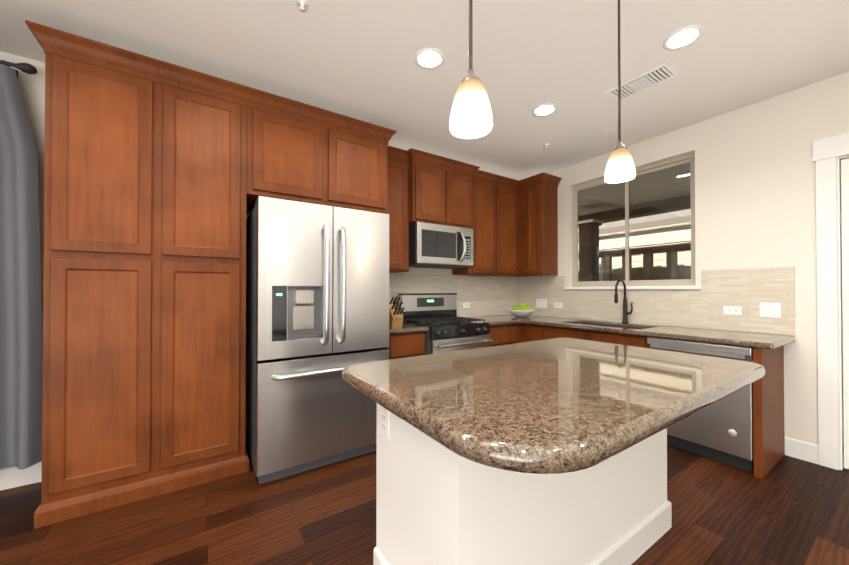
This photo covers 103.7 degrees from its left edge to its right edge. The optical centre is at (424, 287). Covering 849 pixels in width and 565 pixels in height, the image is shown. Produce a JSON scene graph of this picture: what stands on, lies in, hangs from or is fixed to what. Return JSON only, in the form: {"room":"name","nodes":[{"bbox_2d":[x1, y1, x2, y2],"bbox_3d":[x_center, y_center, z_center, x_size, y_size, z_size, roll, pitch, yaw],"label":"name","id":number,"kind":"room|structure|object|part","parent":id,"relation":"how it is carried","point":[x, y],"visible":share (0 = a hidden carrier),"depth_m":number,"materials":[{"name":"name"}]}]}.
{"room":"kitchen","nodes":[
{"label":"kitchen","id":0,"kind":"room"},
{"bbox_2d":[0,51,504,466],"bbox_3d":[-1.902,-0.105,2.742,7.600,2.780,0.180,0,-1,-34],"label":"wall","id":1,"kind":"structure","parent":0,"point":[32,88],"depth_m":2.21,"materials":[{"name":"beige paint"}]},
{"bbox_2d":[0,60,36,78],"bbox_3d":[-3.019,-1.348,1.801,1.288,0.111,0.170,0,-1,-34],"label":"curtain rod","id":2,"kind":"object","parent":1,"relation":"attached to","point":[28,68],"visible":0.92,"depth_m":2.07,"materials":[{"name":"black metal"}]},
{"bbox_2d":[0,64,41,469],"bbox_3d":[-2.936,-0.124,1.781,1.215,2.462,0.112,0,-1,-34],"label":"curtain","id":3,"kind":"object","parent":2,"relation":"hanging from","point":[20,364],"visible":0.98,"depth_m":2.06,"materials":[{"name":"grey fabric"}]},
{"bbox_2d":[249,96,328,211],"bbox_3d":[-1.182,-0.980,2.739,0.550,0.650,0.628,0,-1,-34],"label":"upper cabinet","id":4,"kind":"object","parent":1,"relation":"attached to","point":[289,150],"depth_m":2.48,"materials":[{"name":"brown wood"}]},
{"bbox_2d":[329,120,388,213],"bbox_3d":[-0.722,-0.977,3.044,0.555,0.650,0.628,0,-1,-34],"label":"upper cabinet","id":5,"kind":"object","parent":1,"relation":"attached to","point":[358,158],"depth_m":2.79,"materials":[{"name":"brown wood"}]},
{"bbox_2d":[389,152,408,272],"bbox_3d":[-0.405,-0.729,3.434,0.404,1.140,0.323,0,-1,-34],"label":"upper cabinet","id":6,"kind":"object","parent":1,"relation":"attached to","point":[398,165],"depth_m":3.35,"materials":[{"name":"brown wood"}]},
{"bbox_2d":[0,437,817,490],"bbox_3d":[-1.079,1.207,1.488,7.600,0.135,2.800,0,-1,-34],"label":"baseboard","id":7,"kind":"structure","parent":1,"relation":"attached to","point":[12,476],"depth_m":2.19,"materials":[{"name":"white"}]},
{"bbox_2d":[409,156,448,225],"bbox_3d":[-0.049,-0.983,3.627,0.400,0.629,0.398,0,-1,-34],"label":"upper cabinet","id":8,"kind":"object","parent":1,"relation":"attached to","point":[428,180],"depth_m":3.46,"materials":[{"name":"brown wood"}]},
{"bbox_2d":[409,222,472,268],"bbox_3d":[0.145,-0.442,3.691,0.750,0.430,0.475,0,-1,-34],"label":"microwave","id":9,"kind":"object","parent":8,"relation":"attached to","point":[431,245],"visible":1,"depth_m":3.51,"materials":[{"name":"silver metal"}]},
{"bbox_3d":[0.416,-0.451,3.631,0.053,0.372,0.075,0,-1,-34],"label":"handle","id":10,"kind":"part","parent":9,"relation":"part of","materials":[{"name":"silver metal"}]},
{"bbox_2d":[389,273,516,316],"bbox_3d":[0.326,0.114,4.100,2.358,0.530,0.012,0,-1,-34],"label":"wall tile","id":11,"kind":"structure","parent":1,"relation":"attached to","point":[489,295],"depth_m":4.26,"materials":[{"name":"beige tile"}]},
{"bbox_2d":[463,302,469,307],"bbox_3d":[0.533,0.227,4.224,0.115,0.070,0.008,0,-1,-34],"label":"electrical outlet","id":12,"kind":"object","parent":11,"relation":"attached to","point":[466,304],"visible":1,"depth_m":4.22,"materials":[{"name":"white plastic"}]},
{"bbox_2d":[449,164,476,231],"bbox_3d":[0.284,-0.981,3.848,0.400,0.629,0.398,0,-1,-34],"label":"upper cabinet","id":13,"kind":"object","parent":1,"relation":"attached to","point":[462,182],"depth_m":3.71,"materials":[{"name":"brown wood"}]},
{"bbox_2d":[452,176,496,275],"bbox_3d":[0.614,-0.723,4.109,0.440,1.140,0.323,0,-1,-34],"label":"upper cabinet","id":14,"kind":"object","parent":1,"relation":"attached to","point":[485,238],"depth_m":4.01,"materials":[{"name":"brown wood"}]},
{"bbox_2d":[497,180,520,275],"bbox_3d":[0.959,-0.721,4.337,0.388,1.140,0.323,0,-1,-34],"label":"upper cabinet","id":15,"kind":"object","parent":1,"relation":"attached to","point":[508,210],"depth_m":4.22,"materials":[{"name":"brown wood"}]},
{"bbox_2d":[0,440,848,564],"bbox_3d":[-0.149,1.323,0.065,7.980,0.120,6.600,0,-1,-34],"label":"floor","id":16,"kind":"structure","parent":0,"point":[787,510],"depth_m":1.81,"materials":[{"name":"brown wood"}]},
{"bbox_2d":[34,36,160,528],"bbox_3d":[-2.020,-0.015,2.176,0.480,2.589,0.628,0,-1,-34],"label":"tall cabinet","id":17,"kind":"object","parent":16,"relation":"on","point":[102,268],"depth_m":1.91,"materials":[{"name":"brown wood"}]},
{"bbox_3d":[-0.363,-1.320,3.226,4.505,0.112,0.725,0,-1,-34],"label":"crown","id":18,"kind":"part","parent":17,"relation":"part of","materials":[{"name":"brown wood"}]},
{"bbox_2d":[157,72,248,495],"bbox_3d":[-1.616,-0.013,2.443,0.490,2.589,0.628,0,-1,-34],"label":"tall cabinet","id":19,"kind":"object","parent":16,"relation":"on","point":[161,176],"depth_m":2.18,"materials":[{"name":"brown wood"}]},
{"bbox_2d":[245,196,388,483],"bbox_3d":[-0.872,0.353,2.676,0.930,1.862,0.901,0,-1,-34],"label":"fridge","id":20,"kind":"object","parent":16,"relation":"on","point":[317,299],"visible":0.92,"depth_m":2.31,"materials":[{"name":"grey metal"}]},
{"bbox_3d":[-0.646,0.077,2.337,0.781,1.040,0.083,0,-1,-34],"label":"handle","id":21,"kind":"part","parent":20,"relation":"part of","materials":[{"name":"silver metal"}]},
{"bbox_2d":[384,332,425,359],"bbox_3d":[-0.320,0.852,3.301,0.414,0.874,0.618,0,-1,-34],"label":"base cabinet","id":22,"kind":"object","parent":16,"relation":"on","point":[410,344],"depth_m":3.04,"materials":[{"name":"brown wood"}]},
{"bbox_2d":[389,324,428,335],"bbox_3d":[-0.309,0.395,3.293,0.419,0.040,0.648,0,-1,-34],"label":"countertop","id":23,"kind":"structure","parent":22,"relation":"on","point":[393,331],"depth_m":3.04,"materials":[{"name":"brown stone"}]},
{"bbox_2d":[389,296,404,326],"bbox_3d":[-0.281,0.228,3.153,0.110,0.290,0.259,0,-1,-34],"label":"knife block","id":24,"kind":"object","parent":23,"relation":"on","point":[395,315],"visible":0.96,"depth_m":3.11,"materials":[{"name":"brown wood"}]},
{"bbox_2d":[398,293,492,354],"bbox_3d":[0.222,0.679,3.567,0.758,1.225,0.728,0,-1,-34],"label":"range","id":25,"kind":"object","parent":16,"relation":"on","point":[449,329],"visible":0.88,"depth_m":3.48,"materials":[{"name":"grey metal"}]},
{"bbox_2d":[489,328,520,346],"bbox_3d":[0.703,0.858,3.978,0.480,0.874,0.618,0,-1,-34],"label":"base cabinet","id":26,"kind":"object","parent":16,"relation":"on","point":[500,336],"depth_m":3.74,"materials":[{"name":"brown wood"}]},
{"bbox_2d":[467,316,794,355],"bbox_3d":[1.564,0.395,3.311,1.183,0.040,2.688,0,-1,-34],"label":"countertop","id":27,"kind":"structure","parent":26,"relation":"on","point":[616,333],"depth_m":3.01,"materials":[{"name":"brown stone"}]},
{"bbox_2d":[508,303,533,316],"bbox_3d":[1.253,0.290,4.312,0.326,0.183,0.326,0,-1,-34],"label":"fruit bowl","id":28,"kind":"object","parent":27,"relation":"on","point":[522,310],"visible":1,"depth_m":4.22,"materials":[{"name":"white ceramic"}]},
{"bbox_2d":[583,324,638,329],"bbox_3d":[1.839,0.508,3.391,0.430,0.184,0.810,0,-1,-34],"label":"sink","id":29,"kind":"object","parent":27,"relation":"in","point":[606,325],"depth_m":3.50,"materials":[{"name":"silver metal"}]},
{"bbox_2d":[614,279,632,322],"bbox_3d":[2.037,0.147,3.414,0.228,0.454,0.106,0,-1,-34],"label":"faucet","id":30,"kind":"object","parent":27,"relation":"on","point":[625,314],"visible":0.96,"depth_m":3.46,"materials":[{"name":"brown metal"}]},
{"bbox_2d":[373,406,671,564],"bbox_3d":[0.540,0.849,1.626,1.458,0.854,0.604,0,-1,-34],"label":"kitchen island","id":31,"kind":"object","parent":16,"relation":"on","point":[431,510],"depth_m":1.27,"materials":[{"name":"white paint"}]},
{"bbox_3d":[0.546,1.208,1.615,1.458,0.135,0.584,0,-1,-34],"label":"baseboard","id":32,"kind":"part","parent":31,"relation":"part of","materials":[{"name":"white"}]},
{"bbox_2d":[342,338,764,509],"bbox_3d":[0.614,0.390,1.555,1.730,0.061,1.090,0,-1,-34],"label":"island countertop","id":33,"kind":"structure","parent":31,"relation":"on","point":[534,420],"depth_m":1.14,"materials":[{"name":"brown stone"}]},
{"bbox_2d":[521,332,576,342],"bbox_3d":[1.477,0.857,3.949,0.618,0.874,0.324,0,-1,-34],"label":"base cabinet","id":34,"kind":"object","parent":16,"relation":"on","point":[525,336],"depth_m":3.73,"materials":[{"name":"brown wood"}]},
{"bbox_2d":[647,337,753,472],"bbox_3d":[2.284,0.852,2.684,0.615,0.866,0.636,0,-1,-34],"label":"dishwasher","id":35,"kind":"object","parent":16,"relation":"on","point":[721,430],"visible":0.54,"depth_m":2.40,"materials":[{"name":"grey metal"}]},
{"bbox_3d":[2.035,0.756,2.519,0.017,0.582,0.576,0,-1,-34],"label":"handle","id":36,"kind":"part","parent":35,"relation":"part of","materials":[{"name":"silver metal"}]},
{"bbox_2d":[0,0,848,180],"bbox_3d":[-0.149,-1.577,0.088,7.980,0.120,6.600,0,-1,-34],"label":"ceiling","id":37,"kind":"structure","parent":0,"point":[355,59],"depth_m":2.15,"materials":[{"name":"white paint"}]},
{"bbox_2d":[296,0,308,11],"bbox_3d":[-0.646,-1.485,1.762,0.064,0.036,0.064,0,-1,-34],"label":"sprinkler","id":38,"kind":"object","parent":37,"relation":"attached to","point":[303,5],"visible":1,"depth_m":1.76,"materials":[{"name":"white metal"}]},
{"bbox_2d":[414,48,443,68],"bbox_3d":[0.032,-1.496,2.187,0.196,0.008,0.196,0,-1,-34],"label":"recessed light","id":39,"kind":"object","parent":37,"relation":"in","point":[429,58],"visible":1,"depth_m":2.18,"materials":[{"name":"white"}]},
{"bbox_2d":[449,0,492,138],"bbox_3d":[0.139,-0.992,1.006,0.130,1.035,0.130,0,-1,-34],"label":"pendant light","id":40,"kind":"object","parent":37,"relation":"hanging from","point":[471,116],"visible":1,"depth_m":0.97,"materials":[{"name":"white glass"}]},
{"bbox_2d":[532,104,556,116],"bbox_3d":[1.010,-1.490,2.811,0.196,0.008,0.196,0,-1,-34],"label":"recessed light","id":41,"kind":"object","parent":37,"relation":"in","point":[542,110],"visible":1,"depth_m":2.81,"materials":[{"name":"white"}]},
{"bbox_2d":[604,0,635,182],"bbox_3d":[0.929,-1.010,1.589,0.130,0.990,0.130,0,-1,-34],"label":"pendant light","id":42,"kind":"object","parent":37,"relation":"hanging from","point":[620,167],"visible":1,"depth_m":1.57,"materials":[{"name":"white glass"}]},
{"bbox_2d":[605,62,678,100],"bbox_3d":[1.586,-1.490,2.449,0.210,0.014,0.410,0,-1,-34],"label":"ceiling vent","id":43,"kind":"object","parent":37,"relation":"in","point":[650,78],"visible":0.94,"depth_m":2.41,"materials":[{"name":"white metal"}]},
{"bbox_2d":[663,25,703,50],"bbox_3d":[1.554,-1.497,2.008,0.196,0.008,0.196,0,-1,-34],"label":"recessed light","id":44,"kind":"object","parent":37,"relation":"in","point":[683,37],"visible":1,"depth_m":2.00,"materials":[{"name":"white"}]},
{"bbox_2d":[517,72,848,459],"bbox_3d":[3.094,-0.109,2.224,0.160,2.780,6.560,0,-1,-34],"label":"wall","id":45,"kind":"structure","parent":0,"point":[755,186],"depth_m":2.65,"materials":[{"name":"beige paint"}]},
{"bbox_2d":[517,180,558,275],"bbox_3d":[1.448,-0.722,4.273,0.323,1.140,0.364,0,-1,-34],"label":"upper cabinet","id":46,"kind":"object","parent":45,"relation":"attached to","point":[538,200],"depth_m":4.14,"materials":[{"name":"brown wood"}]},
{"bbox_2d":[564,286,700,288],"bbox_3d":[2.130,0.006,3.564,0.103,0.032,1.350,0,-1,-34],"label":"window sill","id":47,"kind":"structure","parent":45,"relation":"attached to","point":[653,287],"depth_m":3.38,"materials":[{"name":"white"}]},
{"bbox_2d":[572,153,695,286],"bbox_3d":[2.196,-0.628,3.613,0.050,1.240,1.260,0,-1,-34],"label":"window","id":48,"kind":"structure","parent":45,"relation":"in","point":[673,162],"depth_m":3.55,"materials":[{"name":"clear glass"}]},
{"bbox_2d":[517,267,794,335],"bbox_3d":[2.053,0.114,3.638,0.012,0.523,2.690,0,-1,-34],"label":"wall tile","id":49,"kind":"structure","parent":45,"relation":"attached to","point":[748,290],"depth_m":3.03,"materials":[{"name":"beige tile"}]},
{"bbox_2d":[536,299,546,307],"bbox_3d":[1.536,0.214,4.393,0.016,0.115,0.162,0,-1,-34],"label":"light switch","id":50,"kind":"object","parent":49,"relation":"attached to","point":[541,303],"visible":1,"depth_m":4.39,"materials":[{"name":"white plastic"}]},
{"bbox_2d":[554,302,561,307],"bbox_3d":[1.678,0.227,4.186,0.008,0.070,0.115,0,-1,-34],"label":"electrical outlet","id":51,"kind":"object","parent":49,"relation":"attached to","point":[557,305],"visible":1,"depth_m":4.19,"materials":[{"name":"white plastic"}]},
{"bbox_2d":[723,306,741,314],"bbox_3d":[2.592,0.196,2.806,0.008,0.070,0.115,0,-1,-34],"label":"electrical outlet","id":52,"kind":"object","parent":49,"relation":"attached to","point":[733,310],"visible":1,"depth_m":2.80,"materials":[{"name":"white plastic"}]},
{"bbox_2d":[760,302,780,317],"bbox_3d":[2.713,0.179,2.617,0.016,0.115,0.116,0,-1,-34],"label":"light switch","id":53,"kind":"object","parent":49,"relation":"attached to","point":[773,310],"visible":1,"depth_m":2.62,"materials":[{"name":"white plastic"}]},
{"bbox_2d":[812,133,848,469],"bbox_3d":[3.226,0.104,2.004,0.182,2.350,1.140,0,-1,-34],"label":"door frame","id":54,"kind":"structure","parent":45,"relation":"attached to","point":[826,152],"depth_m":2.37,"materials":[{"name":"white wood"}]},
{"bbox_2d":[841,158,848,468],"bbox_3d":[3.179,0.181,1.972,0.118,2.172,0.888,0,-1,-34],"label":"entry door","id":55,"kind":"structure","parent":45,"relation":"in","point":[845,234],"depth_m":2.34,"materials":[{"name":"white wood"}]},
{"label":"outside","id":56,"kind":"structure","parent":0,"visible":0},
{"bbox_3d":[6.123,1.428,10.335,13.820,0.120,20.000,0,-1,-34],"label":"ground","id":57,"kind":"structure","parent":56,"visible":0},
{"bbox_2d":[578,215,603,281],"bbox_3d":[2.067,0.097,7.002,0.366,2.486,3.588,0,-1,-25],"label":"post","id":58,"kind":"object","parent":57,"relation":"on","point":[594,247],"depth_m":5.46,"materials":[{"name":"brown metal"}]},
{"bbox_2d":[578,195,690,222],"bbox_3d":[2.581,-1.232,6.812,0.240,0.160,12.000,0,-1,-34],"label":"beam","id":59,"kind":"structure","parent":58,"relation":"on","point":[613,214],"depth_m":5.24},
{"bbox_2d":[578,162,689,215],"bbox_3d":[1.793,-1.426,6.292,2.130,0.220,12.000,0,-1,-34],"label":"roof","id":60,"kind":"structure","parent":59,"relation":"on","point":[646,185],"depth_m":4.63,"materials":[{"name":"beige"}]},
{"bbox_2d":[599,250,604,280],"bbox_3d":[3.773,0.272,7.193,0.140,2.140,0.160,0,-1,-34],"label":"column","id":61,"kind":"structure","parent":57,"relation":"on","point":[601,266],"depth_m":7.10,"materials":[{"name":"grey"}]},
{"bbox_2d":[578,224,690,252],"bbox_3d":[3.587,-0.938,8.495,1.300,0.300,9.300,0,-1,-34],"label":"neighbor roof","id":62,"kind":"structure","parent":61,"relation":"on","point":[646,235],"depth_m":6.35,"materials":[{"name":"grey"}]},
{"bbox_2d":[578,209,690,237],"bbox_3d":[3.317,-1.380,8.500,0.950,0.565,10.000,0,-1,-34],"label":"roof shingles","id":63,"kind":"object","parent":62,"relation":"on","point":[672,218],"depth_m":6.35,"materials":[{"name":"grey"}]},
{"bbox_2d":[578,222,690,269],"bbox_3d":[5.343,-1.867,13.444,0.315,6.520,18.000,0,-1,-34],"label":"wall","id":64,"kind":"structure","parent":57,"relation":"on","point":[660,260],"depth_m":10.38,"materials":[{"name":"beige paint"}]},
{"bbox_2d":[578,264,690,281],"bbox_3d":[3.609,0.441,10.698,0.060,1.860,10.632,0,-1,-34],"label":"fence","id":65,"kind":"object","parent":57,"relation":"on","point":[661,275],"depth_m":7.85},
{"bbox_2d":[578,243,690,280],"bbox_3d":[3.379,0.304,6.908,0.410,2.070,4.100,0,-1,-34],"label":"railing","id":66,"kind":"object","parent":57,"relation":"on","point":[648,263],"depth_m":6.06,"materials":[{"name":"brown"}]}
]}

